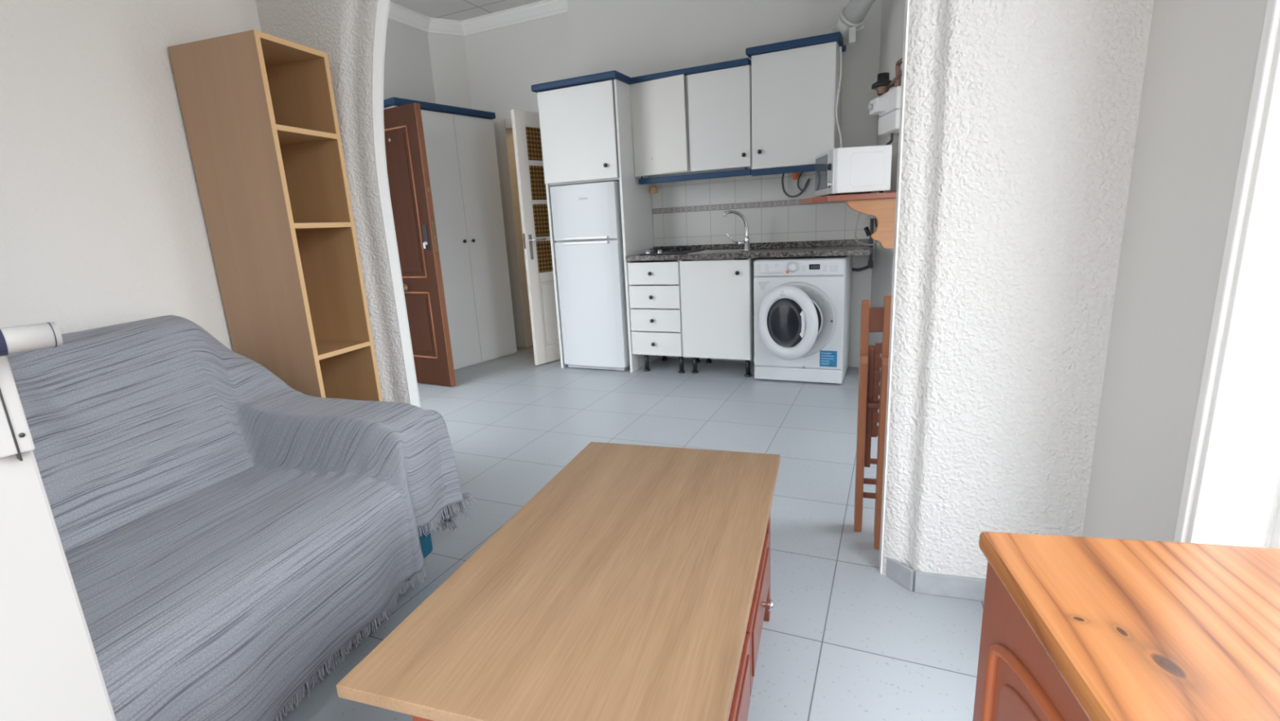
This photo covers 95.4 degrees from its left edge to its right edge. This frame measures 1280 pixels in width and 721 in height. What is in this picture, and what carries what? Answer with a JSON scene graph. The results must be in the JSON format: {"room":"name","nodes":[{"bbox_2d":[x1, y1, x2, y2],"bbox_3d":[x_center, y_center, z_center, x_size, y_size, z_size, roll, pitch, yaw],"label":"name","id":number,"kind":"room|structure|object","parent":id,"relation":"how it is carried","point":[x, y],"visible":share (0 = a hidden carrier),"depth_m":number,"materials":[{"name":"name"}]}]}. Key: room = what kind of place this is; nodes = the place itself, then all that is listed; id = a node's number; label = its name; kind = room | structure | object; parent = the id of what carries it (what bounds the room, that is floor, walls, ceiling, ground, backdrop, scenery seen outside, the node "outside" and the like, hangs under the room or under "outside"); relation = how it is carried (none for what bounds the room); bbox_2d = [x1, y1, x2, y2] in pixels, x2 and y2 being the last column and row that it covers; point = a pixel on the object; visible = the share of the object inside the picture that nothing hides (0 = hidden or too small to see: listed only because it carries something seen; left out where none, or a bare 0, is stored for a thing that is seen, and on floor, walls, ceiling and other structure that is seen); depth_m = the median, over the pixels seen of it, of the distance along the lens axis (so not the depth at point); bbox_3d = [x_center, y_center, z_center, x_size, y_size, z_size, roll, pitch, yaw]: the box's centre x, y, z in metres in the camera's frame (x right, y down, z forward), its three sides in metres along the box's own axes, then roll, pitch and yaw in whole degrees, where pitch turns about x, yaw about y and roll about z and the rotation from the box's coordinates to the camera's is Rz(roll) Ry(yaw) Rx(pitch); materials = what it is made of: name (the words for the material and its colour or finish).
{"room":"studio apartment","nodes":[
{"label":"studio apartment","id":0,"kind":"room"},
{"bbox_2d":[0,0,261,351],"bbox_3d":[-1.932,-0.571,1.339,0.140,2.950,2.483,1,14,18],"label":"wall","id":1,"kind":"structure","parent":0,"point":[103,222],"depth_m":1.83,"materials":[{"name":"white paint"}]},
{"bbox_2d":[383,17,472,108],"bbox_3d":[-2.215,-1.283,4.444,0.330,2.950,2.843,3,15,25],"label":"wall","id":2,"kind":"structure","parent":0,"point":[420,65],"depth_m":5.09,"materials":[{"name":"white paint"}]},
{"bbox_2d":[383,102,456,386],"bbox_3d":[-1.829,-0.795,4.338,0.841,1.992,0.118,4,15,29],"label":"door","id":3,"kind":"structure","parent":2,"relation":"in","point":[407,169],"depth_m":4.21,"materials":[{"name":"brown wood"}]},
{"bbox_2d":[387,0,568,35],"bbox_3d":[-1.707,-2.632,3.829,1.350,0.100,2.720,3,15,25],"label":"trim","id":4,"kind":"structure","parent":2,"relation":"attached to","point":[544,8],"depth_m":4.96,"materials":[{"name":"white paint"}]},
{"bbox_2d":[390,0,542,20],"bbox_3d":[-0.356,-2.512,2.528,5.600,0.120,7.100,3,15,25],"label":"ceiling","id":5,"kind":"structure","parent":0,"point":[456,10],"depth_m":4.82,"materials":[{"name":"white paint"}]},
{"bbox_2d":[464,12,573,346],"bbox_3d":[-0.965,-1.566,5.368,1.220,2.950,0.120,3,15,25],"label":"wall","id":6,"kind":"structure","parent":0,"point":[504,64],"depth_m":5.12,"materials":[{"name":"white paint"}]},
{"bbox_2d":[497,117,533,347],"bbox_3d":[-0.809,-1.151,5.402,0.875,2.110,0.160,3,15,25],"label":"trim","id":7,"kind":"structure","parent":6,"relation":"attached to","point":[504,126],"depth_m":5.50,"materials":[{"name":"white wood"}]},
{"bbox_2d":[511,109,560,364],"bbox_3d":[-0.713,-1.012,4.939,0.154,2.018,0.677,8,17,39],"label":"door","id":8,"kind":"structure","parent":6,"relation":"in","point":[526,126],"depth_m":4.76,"materials":[{"name":"white wood"}]},
{"bbox_2d":[273,345,983,720],"bbox_3d":[-0.197,0.473,3.227,5.600,0.120,7.100,3,15,25],"label":"floor","id":9,"kind":"structure","parent":0,"point":[842,639],"depth_m":2.32,"materials":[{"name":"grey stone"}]},
{"bbox_2d":[0,321,116,720],"bbox_3d":[-0.805,0.011,0.215,0.102,2.185,0.831,6,16,34],"label":"door","id":10,"kind":"structure","parent":9,"relation":"on","point":[50,668],"depth_m":0.57,"materials":[{"name":"wood"}]},
{"bbox_2d":[168,29,382,400],"bbox_3d":[-1.341,-0.231,2.280,0.391,1.800,0.298,1,14,17],"label":"bookcase","id":11,"kind":"object","parent":9,"relation":"on","point":[259,109],"visible":0.69,"depth_m":2.14,"materials":[{"name":"brown wood"}]},
{"bbox_2d":[404,524,432,581],"bbox_3d":[-1.335,0.512,1.191,0.805,0.850,1.825,1,14,15],"label":"sofa","id":12,"kind":"object","parent":9,"relation":"on","point":[425,541],"visible":0.08,"depth_m":1.98,"materials":[{"name":"blue fabric"}]},
{"bbox_2d":[6,315,476,720],"bbox_3d":[-1.272,0.418,1.320,0.989,0.889,1.764,1,14,15],"label":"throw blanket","id":13,"kind":"object","parent":12,"relation":"on","point":[225,528],"visible":0.94,"depth_m":1.53,"materials":[{"name":"grey fabric"}]},
{"bbox_2d":[383,97,516,369],"bbox_3d":[-1.625,-1.014,4.976,0.398,2.122,0.965,6,16,35],"label":"wardrobe","id":14,"kind":"object","parent":9,"relation":"on","point":[460,146],"visible":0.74,"depth_m":4.93,"materials":[{"name":"white laminate"}]},
{"bbox_2d":[336,441,780,720],"bbox_3d":[-0.015,0.607,1.308,0.584,0.475,1.013,1,14,18],"label":"coffee table","id":15,"kind":"object","parent":9,"relation":"on","point":[634,584],"visible":1,"depth_m":1.04,"materials":[{"name":"brown wood"}]},
{"bbox_2d":[550,180,630,370],"bbox_3d":[-0.303,-0.682,4.739,0.558,1.437,0.550,3,15,25],"label":"refrigerator","id":16,"kind":"object","parent":9,"relation":"on","point":[587,223],"visible":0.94,"depth_m":4.49,"materials":[{"name":"white metal"}]},
{"bbox_2d":[531,70,658,372],"bbox_3d":[-0.314,-1.032,4.658,0.707,2.168,0.582,3,15,25],"label":"tall cabinet","id":17,"kind":"object","parent":9,"relation":"on","point":[577,122],"visible":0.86,"depth_m":4.29,"materials":[{"name":"white laminate"}]},
{"bbox_2d":[627,259,700,373],"bbox_3d":[0.210,-0.368,4.579,0.412,0.858,0.527,3,15,25],"label":"drawer unit","id":18,"kind":"object","parent":9,"relation":"on","point":[655,286],"visible":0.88,"depth_m":4.36,"materials":[{"name":"white laminate"}]},
{"bbox_2d":[680,257,759,377],"bbox_3d":[0.634,-0.345,4.385,0.515,0.858,0.527,3,15,25],"label":"base cabinet","id":19,"kind":"object","parent":9,"relation":"on","point":[717,296],"visible":0.76,"depth_m":4.16,"materials":[{"name":"white laminate"}]},
{"bbox_2d":[625,238,873,261],"bbox_3d":[0.776,-0.800,4.222,1.698,0.078,0.553,3,15,25],"label":"countertop","id":20,"kind":"structure","parent":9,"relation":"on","point":[846,246],"depth_m":4.13,"materials":[{"name":"brown stone"}]},
{"bbox_2d":[639,245,702,254],"bbox_3d":[0.245,-0.850,4.476,0.370,0.040,0.410,3,15,25],"label":"gas hob","id":21,"kind":"object","parent":20,"relation":"in","point":[679,250],"visible":1,"depth_m":4.37,"materials":[{"name":"black metal"}]},
{"bbox_2d":[688,248,745,260],"bbox_3d":[0.586,-0.737,4.310,0.360,0.144,0.350,3,15,25],"label":"sink","id":22,"kind":"object","parent":20,"relation":"in","point":[730,250],"visible":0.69,"depth_m":4.31,"materials":[{"name":"silver metal"}]},
{"bbox_2d":[722,210,750,249],"bbox_3d":[0.702,-0.949,4.250,0.219,0.288,0.057,-6,14,-14],"label":"faucet","id":23,"kind":"object","parent":20,"relation":"on","point":[746,242],"visible":1,"depth_m":4.26,"materials":[{"name":"silver metal"}]},
{"bbox_2d":[753,255,852,383],"bbox_3d":[1.127,-0.294,4.074,0.597,0.848,0.735,3,14,24],"label":"washing machine","id":24,"kind":"object","parent":9,"relation":"on","point":[802,305],"visible":0.98,"depth_m":3.87,"materials":[{"name":"white metal"}]},
{"bbox_2d":[821,352,834,364],"bbox_3d":[1.255,-0.013,3.898,0.083,0.077,0.001,3,14,24],"label":"print","id":25,"kind":"object","parent":24,"relation":"attached to","point":[821,353],"depth_m":3.90},
{"bbox_2d":[853,299,883,531],"bbox_3d":[0.969,0.207,1.996,0.421,0.838,0.086,1,14,17],"label":"folding chair","id":26,"kind":"object","parent":9,"relation":"on","point":[872,317],"visible":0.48,"depth_m":2.03,"materials":[{"name":"brown wood"}]},
{"bbox_2d":[873,294,891,549],"bbox_3d":[0.994,0.220,1.874,0.421,0.866,0.086,1,14,17],"label":"folding chair","id":27,"kind":"object","parent":9,"relation":"on","point":[887,299],"visible":0.09,"depth_m":1.89,"materials":[{"name":"brown wood"}]},
{"bbox_2d":[973,531,1279,720],"bbox_3d":[0.464,0.690,0.174,0.419,0.780,1.080,0,13,13],"label":"sideboard","id":28,"kind":"object","parent":9,"relation":"on","point":[1073,628],"visible":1,"depth_m":0.50,"materials":[{"name":"brown wood"}]},
{"bbox_2d":[255,0,1154,589],"bbox_3d":[0.077,-0.789,1.814,3.750,2.950,0.173,3,15,25],"label":"wall","id":29,"kind":"structure","parent":0,"point":[1021,117],"depth_m":1.52,"materials":[{"name":"white paint"}]},
{"bbox_2d":[371,0,909,573],"bbox_3d":[-0.171,-0.668,1.982,1.950,2.664,0.053,3,15,25],"label":"trim","id":30,"kind":"structure","parent":29,"relation":"attached to","point":[378,62],"depth_m":2.29,"materials":[{"name":"white paint"}]},
{"bbox_2d":[885,556,986,600],"bbox_3d":[0.988,0.667,1.711,0.489,0.070,0.068,3,15,25],"label":"baseboard","id":31,"kind":"structure","parent":29,"relation":"attached to","point":[934,584],"depth_m":1.73,"materials":[{"name":"grey tile"}]},
{"bbox_2d":[567,0,882,367],"bbox_3d":[0.680,-1.462,4.547,2.500,2.950,0.263,3,15,25],"label":"wall","id":32,"kind":"structure","parent":0,"point":[632,38],"depth_m":4.32,"materials":[{"name":"white paint"}]},
{"bbox_2d":[649,186,657,193],"bbox_3d":[0.112,-1.366,4.665,0.050,0.050,0.048,3,15,25],"label":"cap","id":33,"kind":"object","parent":32,"relation":"attached to","point":[654,189],"visible":1,"depth_m":4.65,"materials":[{"name":"brown plastic"}]},
{"bbox_2d":[629,74,690,177],"bbox_3d":[0.200,-1.730,4.371,0.441,0.652,0.339,3,15,25],"label":"upper cabinet","id":34,"kind":"object","parent":32,"relation":"attached to","point":[659,107],"visible":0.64,"depth_m":4.23,"materials":[{"name":"white laminate"}]},
{"bbox_2d":[631,57,751,84],"bbox_3d":[0.393,-2.055,4.201,0.880,0.038,0.340,3,15,25],"label":"board","id":35,"kind":"object","parent":34,"relation":"on","point":[744,61],"visible":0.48,"depth_m":4.03,"materials":[{"name":"blue paint"}]},
{"bbox_2d":[687,64,752,172],"bbox_3d":[0.607,-1.707,4.184,0.447,0.650,0.341,3,15,25],"label":"upper cabinet","id":36,"kind":"object","parent":32,"relation":"attached to","point":[720,100],"visible":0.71,"depth_m":4.05,"materials":[{"name":"white laminate"}]},
{"bbox_2d":[638,166,751,184],"bbox_3d":[0.384,-1.345,4.240,0.860,0.058,0.027,3,15,25],"label":"board","id":37,"kind":"object","parent":36,"relation":"attached to","point":[744,171],"visible":1,"depth_m":4.22,"materials":[{"name":"blue paint"}]},
{"bbox_2d":[648,167,748,177],"bbox_3d":[0.422,-1.369,4.309,0.760,0.046,0.060,3,15,25],"label":"strip light","id":38,"kind":"object","parent":36,"relation":"attached to","point":[744,167],"visible":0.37,"depth_m":4.27,"materials":[{"name":"grey plastic"}]},
{"bbox_2d":[791,172,799,179],"bbox_3d":[1.119,-1.328,4.188,0.052,0.055,0.052,3,15,25],"label":"cap","id":39,"kind":"object","parent":32,"relation":"attached to","point":[795,175],"visible":0.84,"depth_m":4.17,"materials":[{"name":"orange plastic"}]},
{"bbox_2d":[796,171,809,191],"bbox_3d":[1.176,-1.289,4.186,0.092,0.140,0.028,3,15,25],"label":"power cord","id":40,"kind":"object","parent":39,"relation":"attached to","point":[800,175],"visible":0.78,"depth_m":4.20,"materials":[{"name":"grey plastic"}]},
{"bbox_2d":[751,41,842,169],"bbox_3d":[1.064,-1.697,3.970,0.545,0.726,0.341,3,15,25],"label":"upper cabinet","id":41,"kind":"object","parent":32,"relation":"attached to","point":[794,91],"visible":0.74,"depth_m":3.84,"materials":[{"name":"white laminate"}]},
{"bbox_2d":[751,164,815,176],"bbox_3d":[1.026,-1.292,3.943,0.550,0.040,0.025,3,15,25],"label":"board","id":42,"kind":"object","parent":41,"relation":"attached to","point":[806,167],"visible":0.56,"depth_m":3.95,"materials":[{"name":"blue paint"}]},
{"bbox_2d":[781,173,809,197],"bbox_3d":[1.115,-1.273,4.180,0.200,0.198,0.028,5,15,31],"label":"power cord","id":43,"kind":"object","parent":41,"relation":"hanging from","point":[783,174],"visible":0.93,"depth_m":4.21,"materials":[{"name":"grey plastic"}]},
{"bbox_2d":[745,31,846,58],"bbox_3d":[1.041,-2.072,3.882,0.600,0.042,0.345,3,15,25],"label":"board","id":44,"kind":"object","parent":41,"relation":"on","point":[837,36],"visible":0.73,"depth_m":3.73,"materials":[{"name":"blue paint"}]},
{"bbox_2d":[835,46,842,147],"bbox_3d":[1.275,-1.660,3.701,0.027,0.622,0.056,-13,17,-37],"label":"power cord","id":45,"kind":"object","parent":41,"relation":"hanging from","point":[841,56],"visible":0.97,"depth_m":3.70,"materials":[{"name":"grey plastic"}]},
{"bbox_2d":[825,0,875,44],"bbox_3d":[1.384,-2.255,3.477,0.170,0.583,0.829,-8,14,-19],"label":"duct","id":46,"kind":"object","parent":41,"relation":"attached to","point":[851,19],"visible":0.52,"depth_m":3.63,"materials":[{"name":"grey plastic"}]},
{"bbox_2d":[851,217,874,271],"bbox_3d":[1.560,-0.806,4.065,0.136,0.357,0.061,-6,13,-11],"label":"drain pipe","id":47,"kind":"object","parent":32,"relation":"attached to","point":[870,261],"visible":0.9,"depth_m":4.07,"materials":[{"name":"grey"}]},
{"bbox_2d":[871,216,875,262],"bbox_3d":[1.637,-0.850,4.089,0.020,0.330,0.012,-3,13,2],"label":"cable trunking","id":48,"kind":"object","parent":32,"relation":"attached to","point":[872,216],"visible":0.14,"depth_m":4.08,"materials":[{"name":"plastic"}]},
{"bbox_2d":[868,0,905,370],"bbox_3d":[2.164,-1.070,2.537,1.051,2.950,3.025,-3,13,-2],"label":"wall","id":49,"kind":"structure","parent":0,"point":[892,11],"depth_m":3.76,"materials":[{"name":"white paint"}]},
{"bbox_2d":[800,191,896,248],"bbox_3d":[1.366,-0.871,3.667,0.600,0.328,0.470,-2,13,3],"label":"wall shelf","id":50,"kind":"object","parent":49,"relation":"attached to","point":[882,206],"visible":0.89,"depth_m":3.45,"materials":[{"name":"orange wood"}]},
{"bbox_2d":[814,144,892,196],"bbox_3d":[1.298,-1.159,3.605,0.355,0.266,0.424,-2,13,3],"label":"microwave","id":51,"kind":"object","parent":50,"relation":"on","point":[860,169],"visible":0.87,"depth_m":3.41,"materials":[{"name":"white metal"}]},
{"bbox_2d":[854,212,878,245],"bbox_3d":[1.448,-0.881,3.758,0.236,0.282,0.095,-14,17,-40],"label":"power cord","id":52,"kind":"object","parent":50,"relation":"hanging from","point":[859,214],"visible":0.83,"depth_m":3.78,"materials":[{"name":"grey plastic"}]},
{"bbox_2d":[863,217,876,236],"bbox_3d":[1.483,-0.900,3.698,0.058,0.222,0.124,-8,14,-20],"label":"plug","id":53,"kind":"object","parent":50,"relation":"hanging from","point":[868,233],"visible":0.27,"depth_m":3.74,"materials":[{"name":"black plastic"}]},
{"bbox_2d":[867,57,902,144],"bbox_3d":[1.495,-1.538,3.482,0.199,0.449,0.346,-3,13,2],"label":"box","id":54,"kind":"object","parent":49,"relation":"attached to","point":[887,105],"visible":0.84,"depth_m":3.48,"materials":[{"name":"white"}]},
{"bbox_2d":[867,103,873,110],"bbox_3d":[1.409,-1.553,3.563,0.024,0.036,0.036,-3,13,2],"label":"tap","id":55,"kind":"object","parent":54,"relation":"on","point":[870,106],"depth_m":3.55,"materials":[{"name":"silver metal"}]},
{"bbox_2d":[1082,0,1279,547],"bbox_3d":[0.847,-0.432,0.114,0.200,2.950,2.536,1,14,18],"label":"wall","id":56,"kind":"structure","parent":0,"point":[1202,55],"depth_m":1.21,"materials":[{"name":"white paint"}]},
{"bbox_2d":[1173,0,1279,547],"bbox_3d":[0.846,-0.314,0.027,0.178,2.160,1.874,0,14,15],"label":"window","id":57,"kind":"structure","parent":56,"relation":"in","point":[1231,486],"depth_m":1.01,"materials":[{"name":"white paint"}]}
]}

